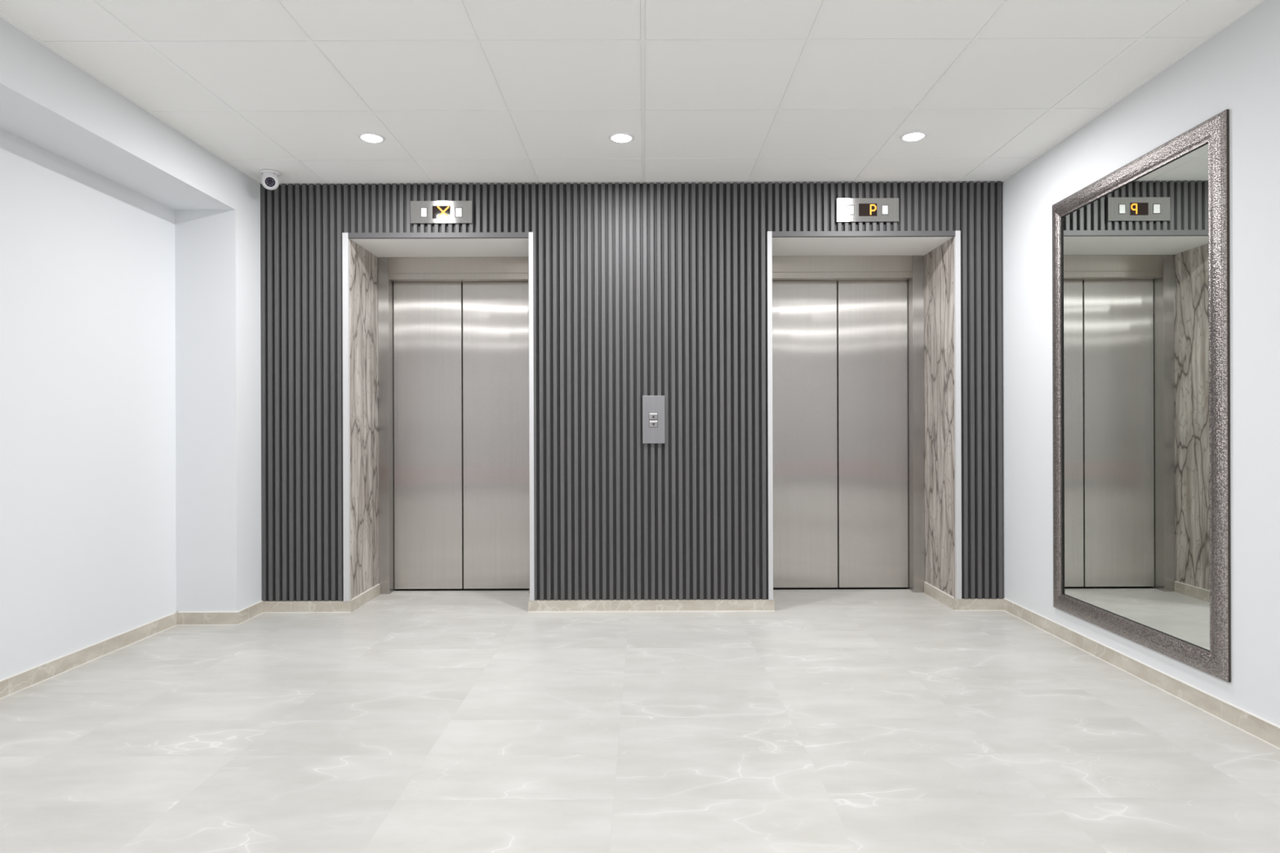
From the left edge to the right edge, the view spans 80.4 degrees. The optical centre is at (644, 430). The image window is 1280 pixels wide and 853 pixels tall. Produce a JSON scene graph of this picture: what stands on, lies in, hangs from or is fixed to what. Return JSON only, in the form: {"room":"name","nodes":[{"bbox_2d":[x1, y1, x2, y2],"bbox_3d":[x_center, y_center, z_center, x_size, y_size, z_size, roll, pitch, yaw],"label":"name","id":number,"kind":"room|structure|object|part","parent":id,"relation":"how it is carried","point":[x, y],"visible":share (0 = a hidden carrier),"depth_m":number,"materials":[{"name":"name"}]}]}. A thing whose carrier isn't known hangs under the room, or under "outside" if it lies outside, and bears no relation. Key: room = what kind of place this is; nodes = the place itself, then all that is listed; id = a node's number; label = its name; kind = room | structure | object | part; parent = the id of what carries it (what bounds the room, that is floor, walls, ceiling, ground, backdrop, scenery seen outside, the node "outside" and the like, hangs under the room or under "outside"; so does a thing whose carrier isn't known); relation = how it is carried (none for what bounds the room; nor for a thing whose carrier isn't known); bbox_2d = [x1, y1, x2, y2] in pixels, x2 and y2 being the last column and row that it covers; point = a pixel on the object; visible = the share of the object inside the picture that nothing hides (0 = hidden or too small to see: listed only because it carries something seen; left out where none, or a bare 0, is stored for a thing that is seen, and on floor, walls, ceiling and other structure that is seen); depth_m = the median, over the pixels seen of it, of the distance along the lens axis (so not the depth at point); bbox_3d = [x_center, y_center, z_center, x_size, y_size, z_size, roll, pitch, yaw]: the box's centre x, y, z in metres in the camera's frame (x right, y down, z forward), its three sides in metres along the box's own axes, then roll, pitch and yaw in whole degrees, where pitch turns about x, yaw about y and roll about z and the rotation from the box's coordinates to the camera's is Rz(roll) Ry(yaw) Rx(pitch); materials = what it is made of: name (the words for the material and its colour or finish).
{"room":"elevator lobby","nodes":[
{"label":"elevator lobby","id":0,"kind":"room"},
{"bbox_2d":[0,17,261,679],"bbox_3d":[-2.414,-0.231,0.360,0.473,2.538,7.920,0,0,0],"label":"wall","id":1,"kind":"structure","parent":0,"point":[131,360],"depth_m":3.51,"materials":[{"name":"white paint"}]},
{"bbox_2d":[0,13,262,183],"bbox_3d":[-2.173,-1.401,0.350,0.018,0.006,7.900,0,0,0],"label":"trim","id":2,"kind":"structure","parent":1,"relation":"attached to","point":[2,16],"depth_m":3.12,"materials":[{"name":"white paint"}]},
{"bbox_2d":[0,601,262,697],"bbox_3d":[-2.331,1.005,0.350,0.332,0.066,7.901,0,0,0],"label":"baseboard","id":3,"kind":"structure","parent":1,"relation":"attached to","point":[14,684],"depth_m":3.57,"materials":[{"name":"stone"}]},
{"bbox_2d":[0,582,1279,749],"bbox_3d":[-0.224,0.997,0.588,4.545,0.069,8.376,0,0,0],"label":"trim","id":4,"kind":"structure","parent":1,"relation":"attached to","point":[359,595],"depth_m":3.48,"materials":[{"name":"white"}]},
{"bbox_2d":[351,182,531,257],"bbox_3d":[-1.170,-1.299,4.685,1.051,0.410,0.730,0,0,0],"label":"wall","id":5,"kind":"structure","parent":0,"point":[384,247],"depth_m":4.52,"materials":[{"name":"white paint"}]},
{"bbox_2d":[342,232,351,601],"bbox_3d":[-1.694,-0.075,4.309,0.032,2.093,0.024,0,0,0],"label":"trim","id":6,"kind":"structure","parent":5,"relation":"attached to","point":[345,241],"depth_m":4.30,"materials":[{"name":"grey metal"}]},
{"bbox_2d":[0,0,1257,184],"bbox_3d":[-0.071,-1.447,0.360,4.222,0.080,7.920,0,0,0],"label":"ceiling","id":7,"kind":"structure","parent":0,"point":[457,91],"depth_m":3.01,"materials":[{"name":"tile"}]},
{"bbox_2d":[259,168,280,190],"bbox_3d":[-2.033,-1.353,4.114,0.102,0.095,0.104,0,0,0],"label":"security camera","id":8,"kind":"object","parent":7,"relation":"attached to","point":[269,180],"visible":1,"depth_m":4.08,"materials":[{"name":"white plastic"}]},
{"bbox_2d":[358,132,385,142],"bbox_3d":[-1.306,-1.398,3.630,0.123,0.014,0.123,0,0,0],"label":"recessed light","id":9,"kind":"object","parent":7,"relation":"in","point":[371,137],"visible":1,"depth_m":3.61,"materials":[{"name":"white plastic"}]},
{"bbox_2d":[361,134,382,142],"bbox_3d":[-1.306,-1.397,3.630,0.091,0.012,0.091,0,0,0],"label":"diffuser","id":10,"kind":"object","parent":9,"relation":"attached to","point":[368,138],"depth_m":3.62,"materials":[{"name":"white plastic"}]},
{"bbox_2d":[608,132,634,142],"bbox_3d":[-0.110,-1.402,3.640,0.123,0.014,0.123,0,0,0],"label":"recessed light","id":11,"kind":"object","parent":7,"relation":"in","point":[618,137],"visible":1,"depth_m":3.62,"materials":[{"name":"white plastic"}]},
{"bbox_2d":[612,134,631,142],"bbox_3d":[-0.110,-1.401,3.640,0.091,0.012,0.091,0,0,0],"label":"diffuser","id":12,"kind":"object","parent":11,"relation":"attached to","point":[615,138],"depth_m":3.62,"materials":[{"name":"white plastic"}]},
{"bbox_2d":[899,130,927,141],"bbox_3d":[1.292,-1.407,3.635,0.123,0.014,0.123,0,0,0],"label":"recessed light","id":13,"kind":"object","parent":7,"relation":"in","point":[914,135],"visible":1,"depth_m":3.61,"materials":[{"name":"white plastic"}]},
{"bbox_2d":[903,133,923,141],"bbox_3d":[1.292,-1.406,3.635,0.091,0.012,0.091,0,0,0],"label":"diffuser","id":14,"kind":"object","parent":13,"relation":"attached to","point":[907,136],"depth_m":3.62,"materials":[{"name":"white plastic"}]},
{"bbox_2d":[260,181,1003,601],"bbox_3d":[-0.067,-0.220,4.309,4.221,2.372,0.022,0,0,0],"label":"cladding","id":15,"kind":"object","parent":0,"point":[644,289],"visible":0.99,"depth_m":4.30,"materials":[{"name":"grey wood"}]},
{"bbox_3d":[-1.944,-0.214,4.311,0.466,2.372,0.019,0,0,0],"label":"slat panel","id":16,"kind":"part","parent":15,"relation":"part of","materials":[{"name":"grey wood"}]},
{"bbox_3d":[-1.173,-1.262,4.311,1.083,0.279,0.019,0,0,0],"label":"slat panel","id":17,"kind":"part","parent":15,"relation":"part of","materials":[{"name":"grey wood"}]},
{"bbox_2d":[410,200,472,223],"bbox_3d":[-1.149,-1.236,4.294,0.350,0.127,0.014,0,0,0],"label":"indicator","id":18,"kind":"object","parent":15,"relation":"attached to","point":[421,211],"visible":1,"depth_m":4.29,"materials":[{"name":"metal"}]},
{"bbox_2d":[421,208,426,216],"bbox_3d":[-1.248,-1.234,4.288,0.030,0.049,0.002,0,0,0],"label":"lamp","id":19,"kind":"object","parent":18,"relation":"attached to","point":[424,211],"depth_m":4.29,"materials":[{"name":"white plastic"}]},
{"bbox_2d":[455,208,462,216],"bbox_3d":[-1.051,-1.234,4.288,0.034,0.049,0.002,0,0,0],"label":"lamp","id":20,"kind":"object","parent":18,"relation":"attached to","point":[458,211],"depth_m":4.29,"materials":[{"name":"white plastic"}]},
{"bbox_3d":[0.037,-0.220,4.311,1.330,2.372,0.019,0,0,0],"label":"slat panel","id":21,"kind":"part","parent":15,"relation":"part of","materials":[{"name":"grey wood"}]},
{"bbox_2d":[642,395,665,443],"bbox_3d":[0.054,-0.060,4.292,0.126,0.271,0.018,0,0,0],"label":"panel","id":22,"kind":"object","parent":15,"relation":"attached to","point":[653,406],"visible":1,"depth_m":4.29,"materials":[{"name":"metal"}]},
{"bbox_3d":[1.247,-1.270,4.311,1.096,0.279,0.019,0,0,0],"label":"slat panel","id":23,"kind":"part","parent":15,"relation":"part of","materials":[{"name":"grey wood"}]},
{"bbox_2d":[835,198,898,222],"bbox_3d":[1.267,-1.248,4.294,0.352,0.133,0.014,0,0,0],"label":"indicator","id":24,"kind":"object","parent":15,"relation":"attached to","point":[847,210],"visible":1,"depth_m":4.29,"materials":[{"name":"metal"}]},
{"bbox_2d":[847,205,853,213],"bbox_3d":[1.168,-1.248,4.288,0.036,0.049,0.002,0,0,0],"label":"lamp","id":25,"kind":"object","parent":24,"relation":"attached to","point":[850,208],"depth_m":4.29,"materials":[{"name":"white plastic"}]},
{"bbox_2d":[882,205,888,213],"bbox_3d":[1.364,-1.248,4.288,0.032,0.049,0.002,0,0,0],"label":"lamp","id":26,"kind":"object","parent":24,"relation":"attached to","point":[885,208],"depth_m":4.29,"materials":[{"name":"white plastic"}]},
{"bbox_3d":[1.921,-0.226,4.311,0.245,2.372,0.019,0,0,0],"label":"slat panel","id":27,"kind":"part","parent":15,"relation":"part of","materials":[{"name":"grey wood"}]},
{"bbox_2d":[0,589,1279,852],"bbox_3d":[-0.224,1.081,0.650,4.845,0.100,8.800,0,0,0],"label":"floor","id":28,"kind":"structure","parent":0,"point":[825,721],"depth_m":2.50,"materials":[{"name":"tile"}]},
{"bbox_2d":[377,257,529,594],"bbox_3d":[-1.165,-0.029,4.854,1.023,2.127,0.149,0,0,0],"label":"elevator","id":29,"kind":"object","parent":28,"relation":"on","point":[453,332],"visible":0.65,"depth_m":4.88,"materials":[{"name":"metal"}]},
{"bbox_3d":[-1.393,0.034,4.893,0.436,1.978,0.035,0,0,0],"label":"door panel","id":30,"kind":"part","parent":29,"relation":"part of","materials":[{"name":"metal"}]},
{"bbox_3d":[-1.168,1.033,4.893,0.881,0.002,0.034,0,0,0],"label":"sill","id":31,"kind":"part","parent":29,"relation":"part of","materials":[{"name":"grey metal"}]},
{"bbox_3d":[-0.948,0.032,4.893,0.436,1.978,0.035,0,0,0],"label":"door panel","id":32,"kind":"part","parent":29,"relation":"part of","materials":[{"name":"metal"}]},
{"bbox_2d":[772,255,924,592],"bbox_3d":[1.249,-0.037,4.854,1.040,2.127,0.149,0,0,0],"label":"elevator","id":33,"kind":"object","parent":28,"relation":"on","point":[848,331],"visible":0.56,"depth_m":4.88,"materials":[{"name":"metal"}]},
{"bbox_3d":[1.021,0.026,4.893,0.445,1.978,0.035,0,0,0],"label":"door panel","id":34,"kind":"part","parent":33,"relation":"part of","materials":[{"name":"metal"}]},
{"bbox_3d":[1.251,1.025,4.893,0.900,0.002,0.034,0,0,0],"label":"sill","id":35,"kind":"part","parent":33,"relation":"part of","materials":[{"name":"grey metal"}]},
{"bbox_3d":[1.475,0.024,4.893,0.445,1.978,0.035,0,0,0],"label":"door panel","id":36,"kind":"part","parent":33,"relation":"part of","materials":[{"name":"metal"}]},
{"bbox_2d":[537,180,767,599],"bbox_3d":[0.037,-0.239,4.685,1.355,2.538,0.730,0,0,0],"label":"wall","id":37,"kind":"structure","parent":0,"point":[642,180],"depth_m":4.32,"materials":[{"name":"white paint"}]},
{"bbox_2d":[528,231,534,600],"bbox_3d":[-0.640,-0.078,4.309,0.025,2.093,0.024,0,0,0],"label":"trim","id":38,"kind":"structure","parent":37,"relation":"attached to","point":[531,233],"depth_m":4.30,"materials":[{"name":"grey metal"}]},
{"bbox_2d":[262,582,1003,612],"bbox_3d":[-0.063,0.999,4.539,4.222,0.064,0.478,0,0,0],"label":"baseboard","id":39,"kind":"structure","parent":37,"relation":"attached to","point":[628,605],"depth_m":4.30,"materials":[{"name":"tile"}]},
{"bbox_2d":[766,231,773,599],"bbox_3d":[0.716,-0.083,4.309,0.026,2.093,0.024,0,0,0],"label":"trim","id":40,"kind":"structure","parent":37,"relation":"attached to","point":[769,234],"depth_m":4.30,"materials":[{"name":"grey metal"}]},
{"bbox_2d":[772,182,955,256],"bbox_3d":[1.245,-1.307,4.685,1.068,0.410,0.730,0,0,0],"label":"ceiling","id":41,"kind":"structure","parent":0,"point":[878,246],"depth_m":4.53,"materials":[{"name":"white paint"}]},
{"bbox_2d":[954,231,961,599],"bbox_3d":[1.785,-0.086,4.309,0.029,2.093,0.024,0,0,0],"label":"trim","id":42,"kind":"structure","parent":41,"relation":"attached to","point":[957,430],"depth_m":4.30,"materials":[{"name":"grey metal"}]},
{"bbox_2d":[1001,0,1279,726],"bbox_3d":[2.119,-0.245,0.360,0.150,2.538,7.920,0,0,0],"label":"wall","id":43,"kind":"structure","parent":0,"point":[1237,69],"depth_m":2.71,"materials":[{"name":"white paint"}]},
{"bbox_2d":[1000,0,1265,181],"bbox_3d":[2.031,-1.415,0.350,0.018,0.006,7.900,0,0,0],"label":"trim","id":44,"kind":"structure","parent":43,"relation":"attached to","point":[1259,2],"depth_m":3.03,"materials":[{"name":"white paint"}]},
{"bbox_2d":[1052,109,1231,682],"bbox_3d":[2.034,-0.120,3.207,0.021,2.000,1.130,0,0,0],"label":"wall mirror","id":45,"kind":"object","parent":43,"relation":"attached to","point":[1141,318],"visible":1,"depth_m":3.05,"materials":[{"name":"grey metal"}]},
{"bbox_2d":[1003,599,1279,747],"bbox_3d":[2.044,0.991,0.350,0.009,0.066,7.901,0,0,0],"label":"baseboard","id":46,"kind":"structure","parent":43,"relation":"attached to","point":[1269,733],"depth_m":2.99,"materials":[{"name":"tile"}]},
{"bbox_3d":[1.988,-0.245,4.685,0.412,2.538,0.729,0,0,0],"label":"wall","id":47,"kind":"structure","parent":0,"visible":0},
{"bbox_2d":[924,236,955,598],"bbox_3d":[1.776,-0.040,4.566,0.012,2.127,0.489,0,0,0],"label":"marble panel","id":48,"kind":"object","parent":47,"relation":"attached to","point":[939,263],"visible":0.93,"depth_m":4.54,"materials":[{"name":"beige stone"}]},
{"bbox_3d":[-2.085,-0.232,4.685,0.786,2.538,0.729,0,0,0],"label":"wall","id":49,"kind":"structure","parent":0,"visible":0},
{"bbox_2d":[349,239,378,599],"bbox_3d":[-1.684,-0.028,4.566,0.012,2.127,0.489,0,0,0],"label":"marble panel","id":50,"kind":"object","parent":49,"relation":"attached to","point":[363,264],"visible":0.93,"depth_m":4.54,"materials":[{"name":"beige stone"}]}
]}

